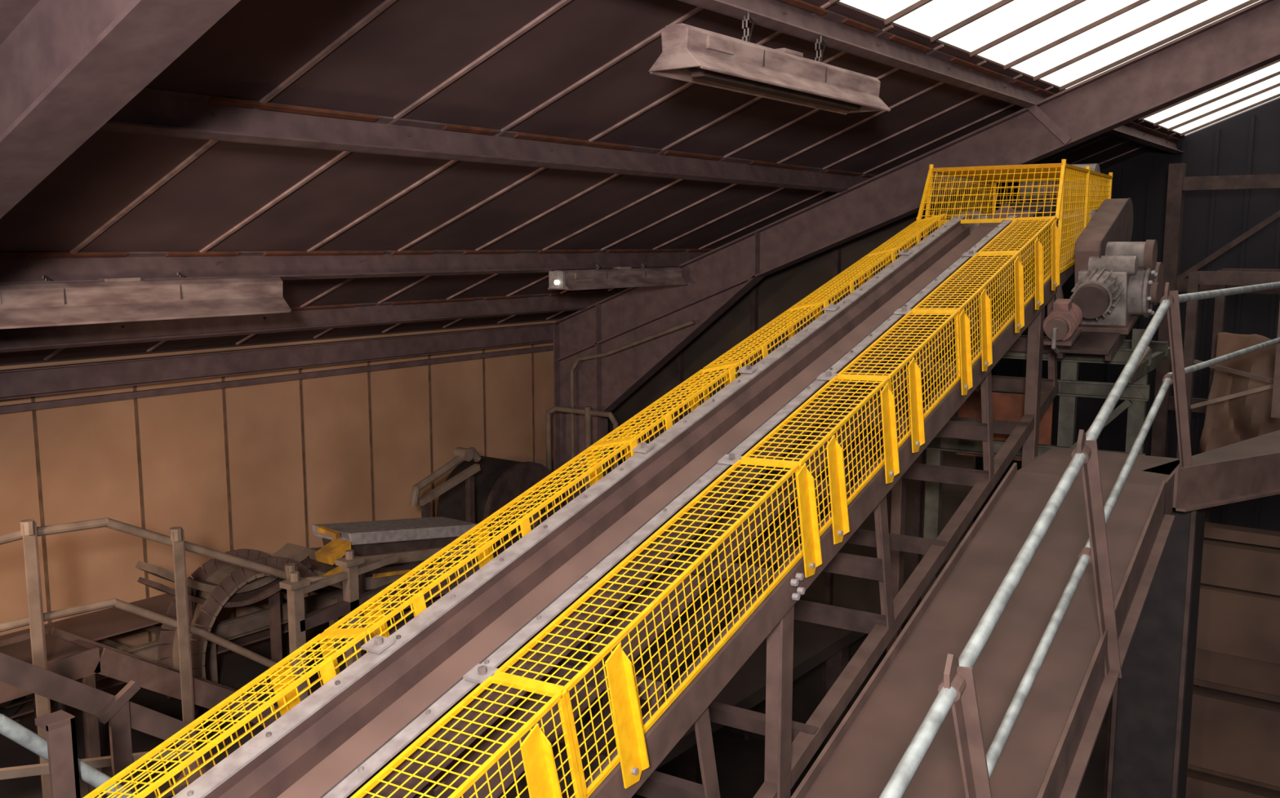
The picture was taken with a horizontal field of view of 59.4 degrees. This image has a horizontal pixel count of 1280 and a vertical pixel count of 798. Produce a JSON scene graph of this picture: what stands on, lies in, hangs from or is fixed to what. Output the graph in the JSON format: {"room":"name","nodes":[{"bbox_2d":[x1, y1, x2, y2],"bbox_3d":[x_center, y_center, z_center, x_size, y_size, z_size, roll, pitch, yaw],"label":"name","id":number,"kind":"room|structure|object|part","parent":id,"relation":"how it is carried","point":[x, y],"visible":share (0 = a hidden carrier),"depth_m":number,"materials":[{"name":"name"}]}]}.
{"room":"factory interior","nodes":[
{"label":"factory interior","id":0,"kind":"room"},
{"bbox_2d":[0,320,557,648],"bbox_3d":[-4.160,2.375,14.658,0.116,6.300,24.000,6,10,36],"label":"wall","id":1,"kind":"structure","parent":0,"point":[254,467],"depth_m":13.44,"materials":[{"name":"beige metal"}]},
{"bbox_2d":[0,582,866,797],"bbox_3d":[-3.251,4.606,10.916,6.080,2.900,12.600,6,10,36],"label":"floor","id":2,"kind":"structure","parent":0,"point":[814,644],"depth_m":11.87,"materials":[{"name":"concrete"}]},
{"bbox_2d":[0,652,196,797],"bbox_3d":[-3.121,2.152,7.079,0.125,3.006,3.642,6,10,36],"label":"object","id":3,"kind":"object","parent":2,"relation":"on","point":[122,715],"visible":0.48,"depth_m":6.82,"materials":[{"name":"brown metal"}]},
{"bbox_2d":[0,627,280,797],"bbox_3d":[-4.951,2.724,8.945,0.900,1.434,4.855,6,10,36],"label":"steel beam","id":4,"kind":"structure","parent":2,"relation":"on","point":[69,655],"depth_m":9.19,"materials":[{"name":"brown metal"}]},
{"bbox_2d":[0,517,342,797],"bbox_3d":[-4.030,2.096,9.091,0.271,2.570,4.119,6,10,36],"label":"stair handrail","id":5,"kind":"object","parent":2,"relation":"on","point":[28,532],"visible":0.84,"depth_m":9.05,"materials":[{"name":"brown metal"}]},
{"bbox_2d":[0,557,342,722],"bbox_3d":[-4.803,2.555,11.843,1.060,0.910,4.620,6,10,36],"label":"conveyor","id":6,"kind":"object","parent":2,"relation":"on","point":[102,626],"visible":0.27,"depth_m":11.53,"materials":[{"name":"metal"}]},
{"bbox_2d":[169,756,217,789],"bbox_3d":[-3.252,3.046,8.325,1.200,0.896,3.000,6,10,36],"label":"heap","id":7,"kind":"object","parent":2,"relation":"on","point":[193,766],"visible":0.12,"depth_m":8.16,"materials":[{"name":"brown"}]},
{"bbox_2d":[135,542,315,715],"bbox_3d":[-4.093,2.269,11.322,0.510,1.620,1.747,6,10,36],"label":"chute","id":8,"kind":"object","parent":2,"relation":"on","point":[220,584],"visible":0.58,"depth_m":11.08,"materials":[{"name":"brown metal"}]},
{"bbox_2d":[279,549,400,701],"bbox_3d":[-2.690,2.301,10.279,0.160,1.840,1.252,6,10,36],"label":"stands","id":9,"kind":"object","parent":2,"relation":"on","point":[296,586],"visible":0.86,"depth_m":10.04,"materials":[{"name":"brown metal"}]},
{"bbox_2d":[307,516,477,657],"bbox_3d":[-2.753,2.057,12.329,0.700,1.765,2.409,6,10,36],"label":"box","id":10,"kind":"object","parent":2,"relation":"on","point":[415,540],"visible":0.46,"depth_m":11.99,"materials":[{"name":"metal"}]},
{"bbox_2d":[359,564,479,651],"bbox_3d":[-1.564,2.327,12.733,0.610,1.120,4.039,6,10,36],"label":"conveyor","id":11,"kind":"object","parent":2,"relation":"on","point":[442,584],"visible":0.05,"depth_m":11.76,"materials":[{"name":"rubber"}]},
{"bbox_3d":[-1.564,2.352,12.737,0.610,1.070,3.940,6,10,36],"label":"frame","id":12,"kind":"part","parent":11,"relation":"part of","materials":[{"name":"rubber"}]},
{"bbox_2d":[409,447,480,523],"bbox_3d":[-2.392,1.678,13.938,0.200,2.078,1.183,6,10,36],"label":"frame","id":13,"kind":"object","parent":2,"relation":"on","point":[460,455],"visible":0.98,"depth_m":13.91,"materials":[{"name":"brown metal"}]},
{"bbox_2d":[436,456,563,562],"bbox_3d":[-1.920,1.651,15.781,1.100,1.630,1.700,6,10,36],"label":"drum","id":14,"kind":"object","parent":2,"relation":"on","point":[499,482],"visible":0.33,"depth_m":15.32,"materials":[{"name":"brown metal"}]},
{"bbox_2d":[545,406,618,490],"bbox_3d":[-0.847,1.240,16.307,1.350,2.300,0.100,6,10,36],"label":"guard rail","id":15,"kind":"object","parent":2,"relation":"on","point":[587,411],"visible":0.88,"depth_m":16.12,"materials":[{"name":"brown metal"}]},
{"bbox_2d":[513,662,650,782],"bbox_3d":[-0.902,2.688,10.918,1.900,0.900,3.000,6,10,36],"label":"heap","id":16,"kind":"object","parent":2,"relation":"on","point":[611,746],"visible":0.02,"depth_m":10.65,"materials":[{"name":"brown"}]},
{"bbox_2d":[0,0,1185,365],"bbox_3d":[-1.236,-1.922,11.701,8.004,3.160,24.328,6,10,36],"label":"ceiling","id":17,"kind":"structure","parent":0,"point":[579,69],"depth_m":9.13,"materials":[{"name":"brown metal"}]},
{"bbox_2d":[829,0,1279,136],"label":"skylight","id":18,"kind":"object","parent":17,"relation":"attached to","point":[1064,44],"depth_m":11.33,"materials":[{"name":"white glass"}]},
{"bbox_2d":[608,183,986,757],"bbox_3d":[1.653,0.777,16.648,6.690,8.925,0.200,6,10,36],"label":"wall partition","id":19,"kind":"structure","parent":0,"point":[780,291],"depth_m":16.04,"materials":[{"name":"brown metal"}]},
{"bbox_2d":[631,685,1279,797],"bbox_3d":[3.701,6.329,9.394,20.000,0.100,24.000,6,10,36],"label":"floor","id":20,"kind":"structure","parent":0,"point":[740,762],"depth_m":16.29,"materials":[{"name":"concrete"}]},
{"bbox_2d":[0,710,133,797],"bbox_3d":[-2.718,3.727,5.276,0.120,6.178,2.048,6,10,36],"label":"pipe rail","id":21,"kind":"object","parent":20,"relation":"on","point":[59,748],"visible":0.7,"depth_m":5.04,"materials":[{"name":"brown metal"}]},
{"bbox_2d":[0,0,240,218],"bbox_3d":[-2.434,1.273,5.226,12.247,11.054,0.350,6,10,36],"label":"roof beam","id":22,"kind":"structure","parent":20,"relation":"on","point":[68,67],"depth_m":4.87,"materials":[{"name":"metal"}]},
{"bbox_2d":[0,0,1183,413],"bbox_3d":[0.998,-2.417,10.188,12.559,5.322,24.000,6,10,36],"label":"roof purlins","id":23,"kind":"structure","parent":22,"relation":"on","point":[153,112],"depth_m":11.01,"materials":[{"name":"metal"}]},
{"bbox_2d":[0,272,291,328],"bbox_3d":[-4.222,-0.828,9.103,0.456,0.379,2.980,6,10,36],"label":"light","id":24,"kind":"object","parent":23,"relation":"hanging from","point":[113,300],"visible":0.98,"depth_m":9.06,"materials":[{"name":"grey metal"}]},
{"bbox_2d":[547,263,687,290],"bbox_3d":[-0.254,-1.571,14.303,0.336,0.306,2.615,6,10,36],"label":"light","id":25,"kind":"object","parent":23,"relation":"hanging from","point":[616,277],"visible":1,"depth_m":14.08,"materials":[{"name":"brown metal"}]},
{"bbox_2d":[648,12,890,115],"bbox_3d":[1.032,-2.409,7.963,0.396,0.493,2.790,6,10,36],"label":"light","id":26,"kind":"object","parent":23,"relation":"hanging from","point":[691,54],"visible":1,"depth_m":7.58,"materials":[{"name":"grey metal"}]},
{"bbox_2d":[171,159,1171,797],"bbox_3d":[0.966,2.364,7.218,2.153,8.350,13.370,6,10,36],"label":"conveyor","id":27,"kind":"object","parent":20,"relation":"on","point":[331,744],"depth_m":6.00,"materials":[{"name":"metal"}]},
{"bbox_2d":[83,213,946,797],"bbox_3d":[-0.279,0.557,5.967,0.305,3.300,11.144,5,9,32],"label":"guard","id":28,"kind":"object","parent":27,"relation":"attached to","point":[282,676],"visible":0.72,"depth_m":5.16,"materials":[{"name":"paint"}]},
{"bbox_2d":[350,216,1059,797],"bbox_3d":[0.540,0.642,5.452,0.384,3.252,11.131,5,9,32],"label":"guard","id":29,"kind":"object","parent":27,"relation":"attached to","point":[538,759],"visible":1,"depth_m":5.26,"materials":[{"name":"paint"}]},
{"bbox_3d":[0.779,1.021,6.816,1.275,4.328,12.548,5,9,32],"label":"truss frame","id":30,"kind":"part","parent":27,"relation":"part of","materials":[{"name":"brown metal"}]},
{"bbox_3d":[3.725,-1.760,11.027,1.280,0.997,2.330,5,9,33],"label":"head pulley mesh guard","id":31,"kind":"part","parent":27,"relation":"part of","materials":[{"name":"yellow metal"}]},
{"bbox_2d":[1043,197,1163,360],"bbox_3d":[4.250,-1.118,10.085,0.751,1.445,2.638,6,10,36],"label":"motor","id":32,"kind":"object","parent":27,"relation":"attached to","point":[1118,280],"visible":1,"depth_m":9.89,"materials":[{"name":"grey metal"}]},
{"bbox_3d":[4.102,-0.715,10.111,0.547,0.641,1.218,6,10,36],"label":"motor","id":33,"kind":"part","parent":32,"relation":"part of","materials":[{"name":"brown metal"}]},
{"bbox_3d":[4.306,-1.087,10.091,0.567,0.686,1.536,6,10,36],"label":"drive motor","id":34,"kind":"part","parent":32,"relation":"part of","materials":[{"name":"grey paint"}]},
{"bbox_2d":[553,0,1279,506],"bbox_3d":[3.679,0.135,13.499,12.247,11.054,0.361,6,10,36],"label":"roof beam","id":35,"kind":"structure","parent":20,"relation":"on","point":[604,351],"depth_m":14.01,"materials":[{"name":"metal"}]},
{"bbox_2d":[791,281,1279,797],"bbox_3d":[2.468,3.022,6.462,2.264,7.252,13.384,7,10,40],"label":"walkway","id":36,"kind":"object","parent":20,"relation":"on","point":[1077,583],"visible":1,"depth_m":6.14,"materials":[{"name":"brown metal"}]},
{"bbox_2d":[1150,163,1279,457],"bbox_3d":[10.442,1.038,15.570,6.200,8.700,0.200,6,10,36],"label":"steel framework","id":37,"kind":"object","parent":20,"relation":"on","point":[1178,183],"visible":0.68,"depth_m":16.75,"materials":[{"name":"brown metal"}]},
{"bbox_2d":[1176,268,1279,687],"bbox_3d":[7.792,2.242,12.252,3.400,7.220,1.800,6,10,36],"label":"wall","id":38,"kind":"structure","parent":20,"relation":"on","point":[1238,408],"depth_m":12.41,"materials":[{"name":"brown metal"}]},
{"bbox_2d":[1185,522,1279,797],"bbox_3d":[8.522,3.451,11.972,5.700,4.900,0.700,6,10,36],"label":"cladding","id":39,"kind":"object","parent":20,"relation":"on","point":[1234,747],"visible":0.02,"depth_m":12.84,"materials":[{"name":"metal"}]},
{"bbox_2d":[973,97,1279,549],"bbox_3d":[10.806,-0.646,18.234,20.000,11.312,0.140,6,10,36],"label":"wall","id":40,"kind":"structure","parent":0,"point":[1246,143],"depth_m":18.91,"materials":[{"name":"black metal"}]}
]}

